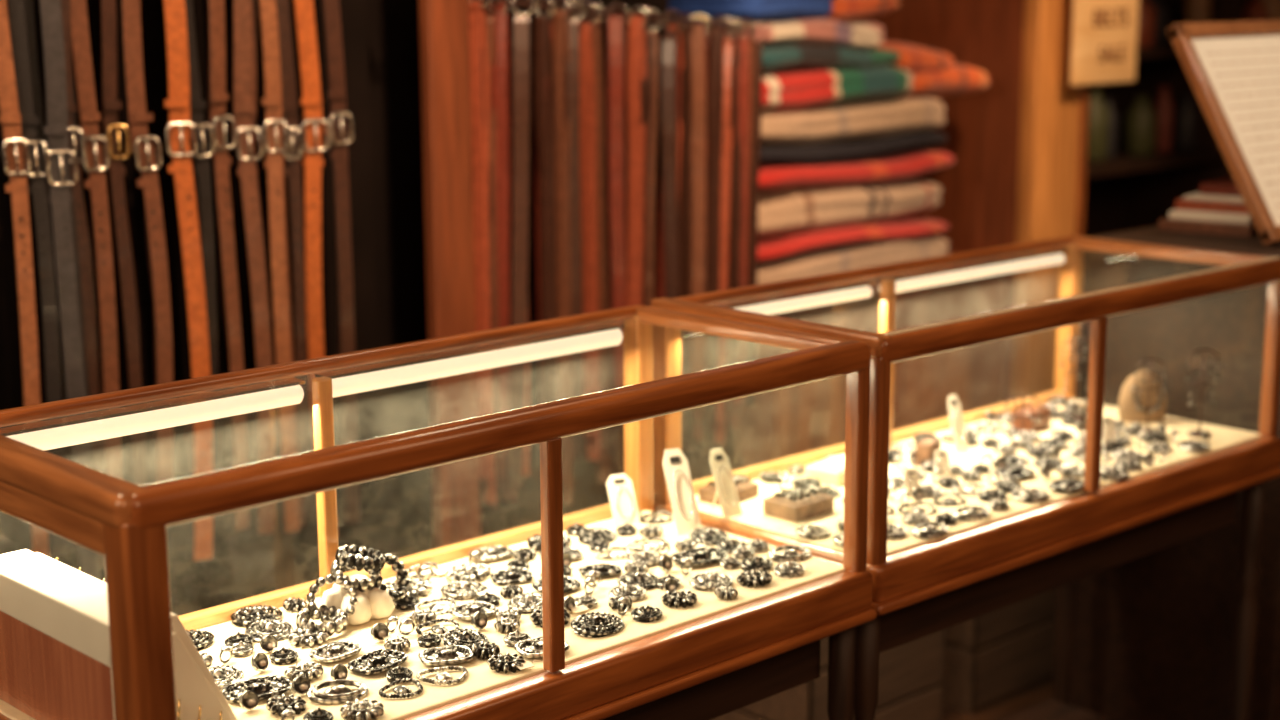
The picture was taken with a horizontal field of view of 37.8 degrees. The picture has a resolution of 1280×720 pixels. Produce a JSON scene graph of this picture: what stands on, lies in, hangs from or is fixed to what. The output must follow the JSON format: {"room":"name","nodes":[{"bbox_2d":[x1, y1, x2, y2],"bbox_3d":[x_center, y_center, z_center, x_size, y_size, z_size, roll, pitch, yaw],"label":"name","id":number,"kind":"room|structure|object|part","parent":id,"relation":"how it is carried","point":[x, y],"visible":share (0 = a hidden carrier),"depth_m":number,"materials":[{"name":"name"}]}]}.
{"room":"shop","nodes":[
{"label":"shop","id":0,"kind":"room"},
{"bbox_2d":[942,679,1053,719],"bbox_3d":[1.702,1.007,2.456,10.000,0.100,6.000,-11,15,-43],"label":"floor","id":1,"kind":"structure","parent":0,"point":[1042,693],"depth_m":3.77,"materials":[{"name":"brown wood"}]},
{"bbox_2d":[0,0,384,615],"bbox_3d":[-0.752,-0.205,2.972,0.900,2.100,0.194,-11,15,-43],"label":"rack","id":2,"kind":"object","parent":1,"relation":"on","point":[186,186],"visible":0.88,"depth_m":2.98,"materials":[{"name":"brown metal"}]},
{"bbox_2d":[0,305,876,719],"bbox_3d":[-0.212,0.511,2.175,1.017,1.003,0.430,-11,15,-43],"label":"glass display case","id":3,"kind":"object","parent":1,"relation":"on","point":[711,658],"visible":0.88,"depth_m":2.08,"materials":[{"name":"brown wood"}]},
{"bbox_3d":[-0.574,0.396,1.812,0.026,0.050,0.412,-11,15,-43],"label":"rail","id":4,"kind":"part","parent":3,"relation":"part of","materials":[{"name":"brown wood"}]},
{"bbox_3d":[-0.580,0.131,1.769,0.030,0.036,0.372,-11,15,-43],"label":"rail","id":5,"kind":"part","parent":3,"relation":"part of","materials":[{"name":"brown wood"}]},
{"bbox_3d":[-0.573,0.102,1.756,0.042,0.033,0.412,-11,15,-43],"label":"rail","id":6,"kind":"part","parent":3,"relation":"part of","materials":[{"name":"brown wood"}]},
{"bbox_2d":[0,549,236,719],"bbox_3d":[-0.530,0.284,1.869,0.139,0.142,0.290,-11,15,-43],"label":"box","id":7,"kind":"object","parent":3,"relation":"on","point":[55,651],"visible":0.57,"depth_m":1.80,"materials":[{"name":"red wood"}]},
{"bbox_3d":[-0.440,0.283,1.657,0.042,0.305,0.042,-11,15,-43],"label":"corner post","id":8,"kind":"part","parent":3,"relation":"part of","materials":[{"name":"brown wood"}]},
{"bbox_2d":[0,378,304,450],"bbox_3d":[-0.535,0.064,2.028,0.393,0.028,0.025,-11,15,-43],"label":"lamp","id":9,"kind":"object","parent":3,"relation":"attached to","point":[151,416],"depth_m":2.02,"materials":[{"name":"silver metal"}]},
{"bbox_3d":[-0.356,0.002,2.225,1.000,0.016,0.020,-11,15,-43],"label":"rail","id":10,"kind":"part","parent":3,"relation":"part of","materials":[{"name":"brown wood"}]},
{"bbox_3d":[-0.365,0.154,2.178,0.020,0.273,0.016,-11,15,-43],"label":"post","id":11,"kind":"part","parent":3,"relation":"part of","materials":[{"name":"brown wood"}]},
{"bbox_2d":[296,545,409,635],"bbox_3d":[-0.335,0.260,2.144,0.084,0.080,0.156,6,13,27],"label":"bracelets","id":12,"kind":"object","parent":3,"relation":"on","point":[355,599],"visible":1,"depth_m":2.14,"materials":[{"name":"silver metal"}]},
{"bbox_3d":[-0.354,0.292,2.283,1.000,0.066,0.020,-11,15,-43],"label":"rail","id":13,"kind":"part","parent":3,"relation":"part of","materials":[{"name":"brown wood"}]},
{"bbox_2d":[315,323,623,396],"bbox_3d":[-0.200,-0.001,2.343,0.475,0.028,0.025,-11,15,-43],"label":"lamp","id":14,"kind":"object","parent":3,"relation":"attached to","point":[353,380],"depth_m":2.32,"materials":[{"name":"silver metal"}]},
{"bbox_2d":[186,510,810,719],"bbox_3d":[-0.192,0.285,2.169,0.900,0.026,0.373,-11,15,-43],"label":"silver jewelry assortment","id":15,"kind":"object","parent":3,"relation":"on","point":[266,628],"visible":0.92,"depth_m":2.14,"materials":[{"name":"silver metal"}]},
{"bbox_3d":[-0.088,0.063,1.953,1.000,0.036,0.038,-11,15,-43],"label":"rail","id":16,"kind":"part","parent":3,"relation":"part of","materials":[{"name":"brown wood"}]},
{"bbox_3d":[-0.092,0.204,1.967,0.020,0.255,0.016,-11,15,-43],"label":"post","id":17,"kind":"part","parent":3,"relation":"part of","materials":[{"name":"brown wood"}]},
{"bbox_2d":[606,474,639,526],"bbox_3d":[-0.027,0.188,2.535,0.038,0.063,0.046,-6,13,-26],"label":"card","id":18,"kind":"object","parent":3,"relation":"on","point":[620,489],"visible":1,"depth_m":2.53,"materials":[{"name":"white"}]},
{"bbox_3d":[-0.021,0.192,2.525,0.025,0.040,0.020,-6,13,-26],"label":"pendant chain","id":19,"kind":"part","parent":18,"relation":"part of","materials":[{"name":"gold metal"}]},
{"bbox_3d":[-0.002,0.091,2.582,0.030,0.315,0.030,-11,15,-43],"label":"corner post","id":20,"kind":"part","parent":3,"relation":"part of","materials":[{"name":"brown wood"}]},
{"bbox_3d":[-0.081,0.355,2.001,1.006,0.050,0.032,-11,15,-43],"label":"rail","id":21,"kind":"part","parent":3,"relation":"part of","materials":[{"name":"brown wood"}]},
{"bbox_2d":[663,448,701,533],"bbox_3d":[0.054,0.174,2.502,0.036,0.101,0.058,-5,12,-23],"label":"card","id":22,"kind":"object","parent":3,"relation":"on","point":[685,514],"visible":1,"depth_m":2.50,"materials":[{"name":"white"}]},
{"bbox_3d":[0.058,0.180,2.497,0.024,0.062,0.035,-5,12,-23],"label":"pendant chain","id":23,"kind":"part","parent":22,"relation":"part of","materials":[{"name":"silver metal"}]},
{"bbox_3d":[0.131,-0.037,2.417,0.026,0.020,0.372,-11,15,-43],"label":"rail","id":24,"kind":"part","parent":3,"relation":"part of","materials":[{"name":"brown wood"}]},
{"bbox_3d":[0.135,0.259,2.479,0.020,0.050,0.412,-11,15,-43],"label":"rail","id":25,"kind":"part","parent":3,"relation":"part of","materials":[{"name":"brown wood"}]},
{"bbox_3d":[0.257,0.631,2.423,0.038,0.665,0.037,-11,15,-43],"label":"turned leg","id":26,"kind":"part","parent":3,"relation":"part of","materials":[{"name":"brown wood"}]},
{"bbox_3d":[0.268,0.148,2.313,0.022,0.305,0.024,-11,15,-43],"label":"corner post","id":27,"kind":"part","parent":3,"relation":"part of","materials":[{"name":"brown wood"}]},
{"bbox_2d":[366,0,766,557],"bbox_3d":[-0.150,-0.243,3.653,0.903,1.900,0.293,-11,15,-43],"label":"rack","id":28,"kind":"object","parent":1,"relation":"on","point":[531,159],"visible":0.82,"depth_m":3.53,"materials":[{"name":"brown wood"}]},
{"bbox_3d":[-0.173,-0.674,3.593,0.871,0.108,0.187,-11,15,-43],"label":"rail","id":29,"kind":"part","parent":28,"relation":"part of","materials":[{"name":"brown metal"}]},
{"bbox_2d":[712,629,944,719],"bbox_3d":[0.327,0.556,3.544,0.380,0.372,0.330,-11,15,-43],"label":"wooden crate","id":30,"kind":"object","parent":1,"relation":"on","point":[910,673],"visible":0.17,"depth_m":3.46,"materials":[{"name":"brown wood"}]},
{"bbox_2d":[682,0,1089,480],"bbox_3d":[0.464,-0.654,4.417,1.180,2.400,0.630,-11,15,-43],"label":"wooden shelf unit","id":31,"kind":"object","parent":1,"relation":"on","point":[1017,140],"visible":0.07,"depth_m":4.54,"materials":[{"name":"brown wood"}]},
{"bbox_3d":[0.007,-0.044,4.187,0.010,1.300,0.490,-11,15,-43],"label":"panel","id":32,"kind":"part","parent":31,"relation":"part of","materials":[{"name":"brown wood"}]},
{"bbox_2d":[669,0,985,289],"bbox_3d":[0.399,-0.529,4.314,0.897,0.679,0.433,-11,15,-43],"label":"folded blankets","id":33,"kind":"object","parent":31,"relation":"on","point":[843,138],"visible":0.67,"depth_m":4.13,"materials":[{"name":"multicoloured fabric"}]},
{"bbox_2d":[669,0,839,25],"bbox_3d":[0.211,-0.781,4.099,0.332,0.100,0.394,-11,15,-43],"label":"folded blanket","id":34,"kind":"object","parent":33,"relation":"on","point":[769,12],"depth_m":3.97,"materials":[{"name":"blue fabric"}]},
{"bbox_2d":[704,17,885,46],"bbox_3d":[0.282,-0.729,4.173,0.491,0.091,0.376,-11,15,-43],"label":"folded blanket","id":35,"kind":"object","parent":33,"relation":"on","point":[781,31],"depth_m":4.04,"materials":[{"name":"beige fabric"}]},
{"bbox_2d":[707,45,900,69],"bbox_3d":[0.301,-0.682,4.204,0.578,0.080,0.375,-11,15,-43],"label":"folded blanket","id":36,"kind":"object","parent":33,"relation":"on","point":[774,57],"depth_m":4.07,"materials":[{"name":"green fabric"}]},
{"bbox_2d":[727,235,945,289],"bbox_3d":[0.377,-0.244,4.355,0.779,0.103,0.369,-11,15,-43],"label":"folded blanket","id":37,"kind":"object","parent":33,"relation":"on","point":[777,261],"depth_m":4.16,"materials":[{"name":"beige fabric"}]},
{"bbox_2d":[761,66,913,111],"bbox_3d":[0.315,-0.621,4.212,0.633,0.106,0.386,-11,15,-43],"label":"folded blanket","id":38,"kind":"object","parent":33,"relation":"on","point":[784,88],"depth_m":4.11,"materials":[{"name":"red fabric"}]},
{"bbox_2d":[728,217,949,260],"bbox_3d":[0.373,-0.296,4.330,0.776,0.055,0.388,-11,15,-43],"label":"folded blanket","id":39,"kind":"object","parent":33,"relation":"on","point":[856,238],"depth_m":4.20,"materials":[{"name":"red fabric"}]},
{"bbox_2d":[758,177,940,233],"bbox_3d":[0.365,-0.367,4.321,0.733,0.135,0.377,-11,15,-43],"label":"folded blanket","id":40,"kind":"object","parent":33,"relation":"on","point":[786,205],"depth_m":4.18,"materials":[{"name":"beige fabric"}]},
{"bbox_2d":[760,94,945,146],"bbox_3d":[0.369,-0.555,4.286,0.762,0.108,0.382,-11,15,-43],"label":"folded blanket","id":41,"kind":"object","parent":33,"relation":"on","point":[787,120],"depth_m":4.15,"materials":[{"name":"beige fabric"}]},
{"bbox_2d":[759,129,946,166],"bbox_3d":[0.371,-0.489,4.301,0.758,0.067,0.383,-11,15,-43],"label":"folded blanket","id":42,"kind":"object","parent":33,"relation":"on","point":[840,147],"depth_m":4.17,"materials":[{"name":"black fabric"}]},
{"bbox_2d":[758,151,954,189],"bbox_3d":[0.376,-0.443,4.308,0.796,0.074,0.395,-11,15,-43],"label":"folded blanket","id":43,"kind":"object","parent":33,"relation":"on","point":[823,170],"depth_m":4.16,"materials":[{"name":"red fabric"}]},
{"bbox_2d":[829,0,893,18],"bbox_3d":[0.392,-0.808,4.274,0.277,0.085,0.359,-11,15,-43],"label":"folded blanket","id":44,"kind":"object","parent":33,"relation":"on","point":[839,9],"depth_m":4.15,"materials":[{"name":"orange fabric"}]},
{"bbox_2d":[866,45,955,69],"bbox_3d":[0.582,-0.706,4.384,0.201,0.068,0.301,-11,15,-43],"label":"folded blanket","id":45,"kind":"object","parent":33,"relation":"on","point":[908,57],"depth_m":4.27,"materials":[{"name":"orange fabric"}]},
{"bbox_2d":[904,65,985,93],"bbox_3d":[0.622,-0.671,4.464,0.324,0.072,0.366,-11,15,-43],"label":"folded blanket","id":46,"kind":"object","parent":33,"relation":"on","point":[919,79],"depth_m":4.30,"materials":[{"name":"orange fabric"}]},
{"bbox_3d":[0.552,0.199,4.358,0.950,0.690,0.030,-11,15,-43],"label":"door","id":47,"kind":"part","parent":31,"relation":"part of","materials":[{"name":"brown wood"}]},
{"bbox_3d":[0.546,0.200,4.328,0.700,0.520,0.015,-11,15,-43],"label":"door panel","id":48,"kind":"part","parent":31,"relation":"part of","materials":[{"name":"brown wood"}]},
{"bbox_3d":[0.731,-0.714,4.709,0.040,2.400,0.570,-11,15,-43],"label":"panel","id":49,"kind":"part","parent":31,"relation":"part of","materials":[{"name":"brown wood"}]},
{"bbox_2d":[651,235,1279,719],"bbox_3d":[0.528,0.368,2.863,1.011,1.004,0.430,-11,15,-42],"label":"glass display case","id":50,"kind":"object","parent":1,"relation":"on","point":[922,587],"visible":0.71,"depth_m":2.70,"materials":[{"name":"brown wood"}]},
{"bbox_3d":[0.038,0.082,2.624,0.030,0.315,0.030,-11,15,-42],"label":"corner post","id":51,"kind":"part","parent":50,"relation":"part of","materials":[{"name":"brown wood"}]},
{"bbox_2d":[710,448,741,517],"bbox_3d":[0.114,0.167,2.575,0.030,0.086,0.051,-7,13,-32],"label":"card","id":52,"kind":"object","parent":50,"relation":"on","point":[719,461],"visible":1,"depth_m":2.57,"materials":[{"name":"white paper"}]},
{"bbox_3d":[0.107,0.182,2.589,0.003,0.051,0.026,-7,13,-32],"label":"easel leg","id":53,"kind":"part","parent":52,"relation":"part of","materials":[{"name":"white paper"}]},
{"bbox_3d":[0.120,0.173,2.567,0.020,0.053,0.027,-7,13,-32],"label":"pendant chain","id":54,"kind":"part","parent":52,"relation":"part of","materials":[{"name":"gold metal"}]},
{"bbox_2d":[699,474,757,504],"bbox_3d":[0.126,0.182,2.652,0.050,0.029,0.075,9,15,40],"label":"tray","id":55,"kind":"object","parent":50,"relation":"on","point":[745,488],"visible":0.44,"depth_m":2.64,"materials":[{"name":"wood"}]},
{"bbox_3d":[0.162,0.252,2.510,0.026,0.050,0.412,-11,15,-42],"label":"rail","id":56,"kind":"part","parent":50,"relation":"part of","materials":[{"name":"brown wood"}]},
{"bbox_3d":[0.163,-0.044,2.453,0.030,0.027,0.412,-11,15,-42],"label":"rail","id":57,"kind":"part","parent":50,"relation":"part of","materials":[{"name":"brown wood"}]},
{"bbox_2d":[763,485,833,521],"bbox_3d":[0.218,0.195,2.575,0.080,0.033,0.060,-11,15,-43],"label":"tray","id":58,"kind":"object","parent":50,"relation":"on","point":[802,503],"visible":1,"depth_m":2.56,"materials":[{"name":"wood"}]},
{"bbox_2d":[805,453,844,485],"bbox_3d":[0.300,0.160,2.769,0.060,0.023,0.110,9,15,40],"label":"block","id":59,"kind":"object","parent":50,"relation":"on","point":[831,471],"visible":0.41,"depth_m":2.73,"materials":[{"name":"fabric"}]},
{"bbox_3d":[0.390,0.150,2.974,0.994,0.066,0.020,-11,15,-42],"label":"rail","id":60,"kind":"part","parent":50,"relation":"part of","materials":[{"name":"brown wood"}]},
{"bbox_3d":[0.292,0.624,2.461,0.038,0.665,0.037,-11,15,-42],"label":"turned leg","id":61,"kind":"part","parent":50,"relation":"part of","materials":[{"name":"brown wood"}]},
{"bbox_3d":[0.388,-0.141,2.916,0.994,0.016,0.020,-11,15,-42],"label":"rail","id":62,"kind":"part","parent":50,"relation":"part of","materials":[{"name":"brown wood"}]},
{"bbox_3d":[0.295,0.142,2.344,0.024,0.305,0.026,-11,15,-42],"label":"corner post","id":63,"kind":"part","parent":50,"relation":"part of","materials":[{"name":"brown wood"}]},
{"bbox_3d":[0.378,0.012,2.870,0.020,0.273,0.016,-11,15,-42],"label":"post","id":64,"kind":"part","parent":50,"relation":"part of","materials":[{"name":"brown wood"}]},
{"bbox_2d":[714,248,1067,314],"bbox_3d":[0.391,-0.116,2.890,0.892,0.025,0.043,-11,15,-43],"label":"lamp","id":65,"kind":"object","parent":50,"relation":"attached to","point":[889,285],"depth_m":2.86,"materials":[{"name":"silver metal"}]},
{"bbox_2d":[901,469,919,497],"bbox_3d":[0.383,0.173,2.665,0.022,0.037,0.040,-5,12,-20],"label":"card","id":66,"kind":"object","parent":50,"relation":"on","point":[911,478],"visible":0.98,"depth_m":2.65,"materials":[{"name":"white"}]},
{"bbox_3d":[0.388,0.177,2.652,0.015,0.024,0.011,-5,12,-20],"label":"pendant chain","id":67,"kind":"part","parent":66,"relation":"part of","materials":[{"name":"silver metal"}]},
{"bbox_2d":[916,438,940,466],"bbox_3d":[0.436,0.140,2.827,0.025,0.038,0.035,7,14,34],"label":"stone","id":68,"kind":"object","parent":50,"relation":"on","point":[926,448],"visible":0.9,"depth_m":2.81,"materials":[{"name":"stone"}]},
{"bbox_2d":[934,449,950,476],"bbox_3d":[0.445,0.150,2.775,0.022,0.037,0.040,-2,11,-9],"label":"card","id":69,"kind":"object","parent":50,"relation":"in","point":[941,456],"visible":0.9,"depth_m":2.77,"materials":[{"name":"white paper"}]},
{"bbox_3d":[0.448,0.155,2.762,0.015,0.024,0.011,-2,11,-9],"label":"pendant chain","id":70,"kind":"part","parent":69,"relation":"part of","materials":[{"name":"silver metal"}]},
{"bbox_2d":[946,395,968,451],"bbox_3d":[0.492,0.098,2.920,0.022,0.083,0.048,-5,12,-21],"label":"card","id":71,"kind":"object","parent":50,"relation":"on","point":[954,407],"visible":1,"depth_m":2.91,"materials":[{"name":"white"}]},
{"bbox_3d":[0.488,0.112,2.933,0.003,0.049,0.027,-5,12,-20],"label":"easel leg","id":72,"kind":"part","parent":71,"relation":"part of","materials":[{"name":"white paper"}]},
{"bbox_3d":[0.496,0.103,2.910,0.015,0.052,0.023,-5,12,-20],"label":"pendant chain","id":73,"kind":"part","parent":71,"relation":"part of","materials":[{"name":"gold metal"}]},
{"bbox_2d":[759,396,1209,546],"bbox_3d":[0.518,0.152,2.816,0.952,0.026,0.385,-11,15,-42],"label":"silver jewelry assortment","id":74,"kind":"object","parent":50,"relation":"on","point":[1008,467],"visible":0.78,"depth_m":2.77,"materials":[{"name":"silver metal"}]},
{"bbox_2d":[1004,395,1040,448],"bbox_3d":[0.601,0.095,2.937,0.048,0.081,0.036,8,14,36],"label":"stand","id":75,"kind":"object","parent":50,"relation":"on","point":[1030,417],"visible":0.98,"depth_m":2.94,"materials":[{"name":"brown leather"}]},
{"bbox_2d":[1011,405,1049,431],"bbox_3d":[0.638,0.095,3.059,0.040,0.033,0.060,9,15,40],"label":"tray","id":76,"kind":"object","parent":50,"relation":"on","point":[1044,413],"visible":0.74,"depth_m":3.04,"materials":[{"name":"leather"}]},
{"bbox_2d":[1004,699,1113,719],"bbox_3d":[0.512,0.710,2.954,0.934,0.020,0.332,-11,15,-42],"label":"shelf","id":77,"kind":"object","parent":50,"relation":"attached to","point":[1056,709],"depth_m":3.31,"materials":[{"name":"brown wood"}]},
{"bbox_3d":[0.762,0.443,3.353,0.038,0.665,0.037,-11,15,-42],"label":"turned leg","id":78,"kind":"part","parent":50,"relation":"part of","materials":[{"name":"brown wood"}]},
{"bbox_3d":[0.747,-0.049,3.264,0.030,0.315,0.030,-11,15,-42],"label":"corner post","id":79,"kind":"part","parent":50,"relation":"part of","materials":[{"name":"brown wood"}]},
{"bbox_3d":[0.657,0.214,2.687,1.000,0.050,0.032,-11,15,-42],"label":"rail","id":80,"kind":"part","parent":50,"relation":"part of","materials":[{"name":"brown wood"}]},
{"bbox_2d":[1060,337,1089,420],"bbox_3d":[0.724,0.031,3.102,0.048,0.141,0.036,7,13,31],"label":"stand","id":81,"kind":"object","parent":50,"relation":"on","point":[1070,359],"visible":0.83,"depth_m":3.10,"materials":[{"name":"brown leather"}]},
{"bbox_3d":[0.650,-0.078,2.639,0.994,0.036,0.038,-11,15,-42],"label":"rail","id":82,"kind":"part","parent":50,"relation":"part of","materials":[{"name":"brown wood"}]},
{"bbox_2d":[1073,322,1090,409],"bbox_3d":[0.761,0.011,3.177,0.036,0.151,0.048,9,15,39],"label":"stand","id":83,"kind":"object","parent":50,"relation":"on","point":[1083,324],"visible":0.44,"depth_m":3.17,"materials":[{"name":"brown leather"}]},
{"bbox_3d":[0.654,-0.096,2.631,0.954,0.004,0.006,-11,15,-42],"label":"edge trim","id":84,"kind":"part","parent":50,"relation":"part of","materials":[{"name":"brown wood"}]},
{"bbox_3d":[0.646,0.063,2.652,0.020,0.255,0.016,-11,15,-42],"label":"post","id":85,"kind":"part","parent":50,"relation":"part of","materials":[{"name":"brown wood"}]},
{"bbox_2d":[1102,417,1115,443],"bbox_3d":[0.731,0.112,2.936,0.022,0.046,0.042,-2,11,-9],"label":"card","id":86,"kind":"object","parent":50,"relation":"on","point":[1108,430],"visible":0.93,"depth_m":2.93,"materials":[{"name":"white paper"}]},
{"bbox_3d":[0.734,0.117,2.923,0.015,0.029,0.014,-2,11,-9],"label":"pendant chain","id":87,"kind":"part","parent":86,"relation":"part of","materials":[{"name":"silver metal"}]},
{"bbox_2d":[1118,370,1166,422],"bbox_3d":[0.834,0.060,3.099,0.084,0.085,0.048,-2,11,-9],"label":"bust","id":88,"kind":"object","parent":50,"relation":"on","point":[1128,401],"visible":0.87,"depth_m":3.09,"materials":[{"name":"beige fabric"}]},
{"bbox_2d":[1133,358,1165,431],"bbox_3d":[0.822,0.057,3.019,0.036,0.121,0.048,9,15,39],"label":"stand","id":89,"kind":"object","parent":50,"relation":"on","point":[1156,380],"visible":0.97,"depth_m":3.02,"materials":[{"name":"brown leather"}]},
{"bbox_3d":[0.877,-0.177,3.096,0.026,0.020,0.372,-11,15,-42],"label":"rail","id":90,"kind":"part","parent":50,"relation":"part of","materials":[{"name":"brown wood"}]},
{"bbox_2d":[1185,349,1218,437],"bbox_3d":[0.899,0.052,2.995,0.048,0.141,0.036,-11,16,-43],"label":"stand","id":91,"kind":"object","parent":50,"relation":"on","point":[1194,433],"visible":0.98,"depth_m":2.99,"materials":[{"name":"brown leather"}]},
{"bbox_3d":[1.000,0.492,3.099,0.038,0.665,0.037,-11,15,-42],"label":"turned leg","id":92,"kind":"part","parent":50,"relation":"part of","materials":[{"name":"brown wood"}]},
{"bbox_3d":[1.010,0.009,2.989,0.022,0.305,0.024,-11,15,-42],"label":"corner post","id":93,"kind":"part","parent":50,"relation":"part of","materials":[{"name":"brown wood"}]},
{"bbox_2d":[938,588,1055,715],"bbox_3d":[0.738,0.458,3.920,0.450,0.412,0.240,-11,15,-43],"label":"wooden crate","id":94,"kind":"object","parent":1,"relation":"on","point":[995,657],"visible":0.19,"depth_m":3.77,"materials":[{"name":"brown wood"}]},
{"bbox_2d":[1069,225,1279,719],"bbox_3d":[1.470,0.193,3.765,1.530,0.985,0.440,-11,15,-43],"label":"counter","id":95,"kind":"object","parent":1,"relation":"on","point":[1153,633],"depth_m":3.25,"materials":[{"name":"brown wood"}]},
{"bbox_2d":[1083,225,1279,269],"bbox_3d":[1.467,-0.275,3.671,1.530,0.030,0.440,-11,15,-43],"label":"countertop","id":96,"kind":"structure","parent":95,"relation":"on","point":[1253,245],"depth_m":3.25,"materials":[{"name":"brown wood"}]},
{"bbox_2d":[1159,177,1257,236],"bbox_3d":[1.092,-0.286,3.457,0.170,0.079,0.260,8,14,37],"label":"books","id":97,"kind":"object","parent":95,"relation":"on","point":[1219,208],"visible":0.77,"depth_m":3.39,"materials":[{"name":"red paper"}]},
{"bbox_2d":[1166,20,1279,244],"bbox_3d":[1.137,-0.416,3.330,0.420,0.367,0.224,-11,15,-43],"label":"framed sign","id":98,"kind":"object","parent":95,"relation":"on","point":[1232,68],"visible":1,"depth_m":3.25,"materials":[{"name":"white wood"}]},
{"bbox_3d":[1.070,-0.593,3.366,0.420,0.028,0.024,-11,-15,-43],"label":"frame","id":99,"kind":"part","parent":98,"relation":"part of","materials":[{"name":"brown wood"}]},
{"bbox_3d":[1.205,-0.238,3.295,0.420,0.026,0.024,-11,-15,-43],"label":"frame","id":100,"kind":"part","parent":98,"relation":"part of","materials":[{"name":"brown wood"}]},
{"bbox_2d":[1081,0,1279,293],"bbox_3d":[1.685,-0.733,5.802,2.205,2.000,0.340,-11,15,-43],"label":"shelf","id":101,"kind":"object","parent":1,"relation":"on","point":[1170,148],"visible":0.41,"depth_m":5.66,"materials":[{"name":"brown wood"}]},
{"bbox_3d":[1.686,-0.255,5.896,2.200,0.025,0.340,-11,15,-43],"label":"shelf","id":102,"kind":"part","parent":101,"relation":"part of","materials":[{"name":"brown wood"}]},
{"bbox_2d":[1087,88,1108,161],"bbox_3d":[1.302,-0.679,5.393,0.095,0.207,0.093,-11,15,-43],"label":"jar","id":103,"kind":"object","parent":101,"relation":"on","point":[1098,116],"depth_m":5.36,"materials":[{"name":"green glass"}]},
{"bbox_2d":[1102,97,1117,157],"bbox_3d":[1.370,-0.684,5.497,0.062,0.176,0.061,-11,15,-43],"label":"jar","id":104,"kind":"object","parent":101,"relation":"on","point":[1113,117],"depth_m":5.47,"materials":[{"name":"glass"}]},
{"bbox_2d":[1123,95,1156,155],"bbox_3d":[1.489,-0.698,5.564,0.094,0.175,0.091,-11,15,-43],"label":"jar","id":105,"kind":"object","parent":101,"relation":"on","point":[1140,128],"depth_m":5.53,"materials":[{"name":"green glass"}]},
{"bbox_2d":[1137,0,1156,48],"bbox_3d":[1.419,-0.974,5.357,0.114,0.158,0.111,-11,15,-43],"label":"jar","id":106,"kind":"object","parent":101,"relation":"on","point":[1146,32],"depth_m":5.31,"materials":[{"name":"brown glass"}]},
{"bbox_3d":[1.684,-0.647,5.818,2.200,0.025,0.340,-11,15,-43],"label":"shelf","id":107,"kind":"part","parent":101,"relation":"part of","materials":[{"name":"brown wood"}]},
{"bbox_3d":[1.682,-0.961,5.755,2.200,0.025,0.340,-11,15,-43],"label":"shelf","id":108,"kind":"part","parent":101,"relation":"part of","materials":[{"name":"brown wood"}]},
{"bbox_2d":[1147,0,1167,45],"bbox_3d":[1.508,-1.005,5.537,0.101,0.149,0.098,-11,15,-43],"label":"jar","id":109,"kind":"object","parent":101,"relation":"on","point":[1161,15],"depth_m":5.50,"materials":[{"name":"black glass"}]},
{"bbox_2d":[1153,86,1173,151],"bbox_3d":[1.583,-0.729,5.668,0.060,0.196,0.059,-11,15,-43],"label":"jar","id":110,"kind":"object","parent":101,"relation":"on","point":[1163,106],"depth_m":5.65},
{"bbox_2d":[1174,95,1196,149],"bbox_3d":[1.680,-0.732,5.762,0.066,0.163,0.064,-11,15,-43],"label":"jar","id":111,"kind":"object","parent":101,"relation":"on","point":[1185,117],"depth_m":5.74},
{"bbox_2d":[1183,0,1210,22],"bbox_3d":[1.660,-1.040,5.577,0.079,0.201,0.077,-11,15,-43],"label":"jar","id":112,"kind":"object","parent":101,"relation":"on","point":[1194,11],"depth_m":5.55,"materials":[{"name":"brown glass"}]},
{"bbox_2d":[1244,0,1268,20],"bbox_3d":[1.915,-1.058,5.830,0.086,0.133,0.084,-11,15,-43],"label":"jar","id":113,"kind":"object","parent":101,"relation":"on","point":[1256,9],"depth_m":5.80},
{"bbox_2d":[1262,0,1279,19],"bbox_3d":[1.986,-1.095,5.906,0.100,0.176,0.097,-11,15,-43],"label":"jar","id":114,"kind":"object","parent":101,"relation":"on","point":[1273,6],"depth_m":5.86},
{"bbox_2d":[1077,0,1248,399],"bbox_3d":[-0.280,-0.808,4.188,10.000,2.800,0.100,-11,15,-43],"label":"wall","id":115,"kind":"structure","parent":0,"point":[1107,198],"depth_m":5.89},
{"bbox_3d":[1.687,-1.837,1.887,10.000,0.100,6.000,-11,15,-43],"label":"ceiling","id":116,"kind":"structure","parent":0,"visible":0},
{"bbox_2d":[1069,0,1138,86],"bbox_3d":[1.130,-1.467,4.425,0.280,1.615,0.018,-11,15,-43],"label":"wooden sign","id":117,"kind":"object","parent":116,"relation":"hanging from","point":[1103,49],"visible":1,"depth_m":4.55,"materials":[{"name":"brown wood"}]}
]}

